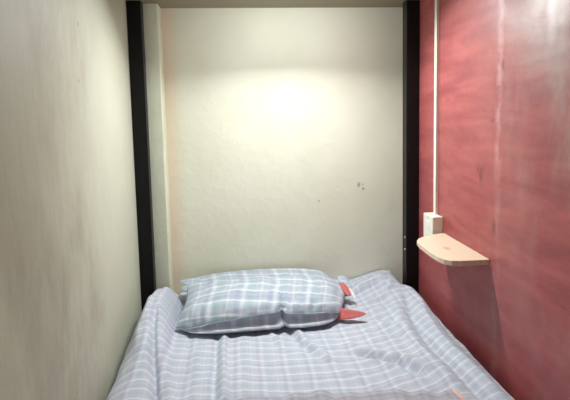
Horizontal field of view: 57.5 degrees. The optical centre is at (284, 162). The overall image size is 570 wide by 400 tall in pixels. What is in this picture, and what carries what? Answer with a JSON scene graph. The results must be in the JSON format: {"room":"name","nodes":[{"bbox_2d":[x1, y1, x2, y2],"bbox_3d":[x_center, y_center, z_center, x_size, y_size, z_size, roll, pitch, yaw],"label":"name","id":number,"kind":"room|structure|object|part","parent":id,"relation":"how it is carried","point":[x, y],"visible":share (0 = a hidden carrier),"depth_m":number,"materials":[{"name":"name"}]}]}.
{"room":"dormitory","nodes":[
{"label":"dormitory","id":0,"kind":"room"},
{"bbox_2d":[0,0,141,399],"bbox_3d":[-0.417,-0.085,0.289,0.080,2.450,3.200,-2,6,-5],"label":"wall","id":1,"kind":"structure","parent":0,"point":[71,308],"depth_m":1.05,"materials":[{"name":"beige paint"}]},
{"bbox_2d":[126,0,405,7],"bbox_3d":[0.028,-0.508,1.186,1.000,0.030,1.425,-2,6,-5],"label":"ceiling","id":2,"kind":"structure","parent":0,"point":[162,3],"depth_m":1.82,"materials":[{"name":"white paint"}]},
{"bbox_2d":[161,7,402,294],"bbox_3d":[-0.028,0.195,2.010,1.200,1.530,0.080,-2,6,-5],"label":"wall","id":3,"kind":"structure","parent":0,"point":[284,126],"depth_m":1.95,"materials":[{"name":"beige paint"}]},
{"bbox_2d":[143,3,173,290],"bbox_3d":[-0.469,0.217,1.884,0.096,1.530,0.088,-2,6,-5],"label":"trim","id":4,"kind":"structure","parent":3,"relation":"attached to","point":[154,65],"depth_m":1.82,"materials":[{"name":"grey paint"}]},
{"bbox_2d":[419,0,569,399],"bbox_3d":[0.658,-0.119,0.390,0.080,2.450,3.200,-2,6,-5],"label":"wall","id":5,"kind":"structure","parent":0,"point":[504,156],"depth_m":1.29,"materials":[{"name":"red paint"}]},
{"bbox_2d":[424,212,442,235],"bbox_3d":[0.486,0.212,1.710,0.036,0.080,0.081,-2,6,-5],"label":"box","id":6,"kind":"object","parent":5,"relation":"attached to","point":[433,224],"visible":0.84,"depth_m":1.68,"materials":[{"name":"white plastic"}]},
{"bbox_3d":[0.470,0.212,1.708,0.002,0.079,0.080,-2,6,-5],"label":"plate","id":7,"kind":"part","parent":6,"relation":"part of","materials":[{"name":"white plastic"}]},
{"bbox_2d":[433,0,439,214],"bbox_3d":[0.489,-0.189,1.680,0.010,0.724,0.020,-2,6,-5],"label":"cable trunking","id":8,"kind":"object","parent":5,"relation":"attached to","point":[437,2],"visible":1,"depth_m":1.67,"materials":[{"name":"beige plastic"}]},
{"bbox_2d":[417,233,489,265],"bbox_3d":[0.461,0.258,1.511,0.124,0.032,0.302,-2,6,-5],"label":"wall shelf","id":9,"kind":"object","parent":5,"relation":"attached to","point":[442,248],"visible":1,"depth_m":1.45,"materials":[{"name":"brown wood"}]},
{"bbox_3d":[0.144,1.137,0.505,1.160,0.050,3.280,-2,6,-5],"label":"floor","id":10,"kind":"structure","parent":0,"visible":0},
{"bbox_2d":[126,1,155,310],"bbox_3d":[-0.482,0.225,1.811,0.058,1.530,0.055,-2,6,-5],"label":"post","id":11,"kind":"object","parent":10,"relation":"on","point":[134,9],"visible":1,"depth_m":1.77,"materials":[{"name":"black metal"}]},
{"bbox_2d":[403,0,419,293],"bbox_3d":[0.456,0.195,1.900,0.057,1.530,0.055,-2,6,-5],"label":"post","id":12,"kind":"object","parent":10,"relation":"on","point":[411,8],"visible":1,"depth_m":1.86,"materials":[{"name":"black metal"}]},
{"bbox_3d":[0.062,0.850,1.276,0.990,0.370,1.240,-2,6,-5],"label":"bunk bed","id":13,"kind":"object","parent":10,"relation":"on","visible":0},
{"bbox_3d":[0.046,0.610,1.371,0.850,0.088,1.258,-2,6,-5],"label":"mattress","id":14,"kind":"object","parent":13,"relation":"on","visible":0},
{"bbox_2d":[106,270,514,399],"bbox_3d":[0.041,0.543,1.361,0.964,0.202,1.274,-2,6,-5],"label":"sheet","id":15,"kind":"object","parent":14,"relation":"on","point":[399,342],"visible":0.71,"depth_m":1.39,"materials":[{"name":"fabric"}]},
{"bbox_2d":[175,268,365,333],"bbox_3d":[-0.064,0.437,1.752,0.606,0.099,0.435,-2,6,-5],"label":"pillow","id":16,"kind":"object","parent":15,"relation":"on","point":[257,299],"visible":1,"depth_m":1.61,"materials":[{"name":"fabric"}]},
{"bbox_2d":[339,283,350,295],"bbox_3d":[0.207,0.434,1.777,0.024,0.027,0.066,-4,6,-22],"label":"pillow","id":17,"kind":"object","parent":16,"relation":"on","point":[343,289],"depth_m":1.77,"materials":[{"name":"red fabric"}]},
{"bbox_2d":[336,308,365,318],"bbox_3d":[0.204,0.470,1.628,0.152,0.033,0.055,-2,6,-5],"label":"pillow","id":18,"kind":"object","parent":16,"relation":"on","point":[341,313],"depth_m":1.62,"materials":[{"name":"red fabric"}]},
{"bbox_2d":[223,389,466,399],"bbox_3d":[0.155,0.555,0.973,0.577,0.036,0.471,-1,6,-2],"label":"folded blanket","id":19,"kind":"object","parent":15,"relation":"on","point":[389,394],"visible":1,"depth_m":1.17,"materials":[{"name":"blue fabric"}]}
]}

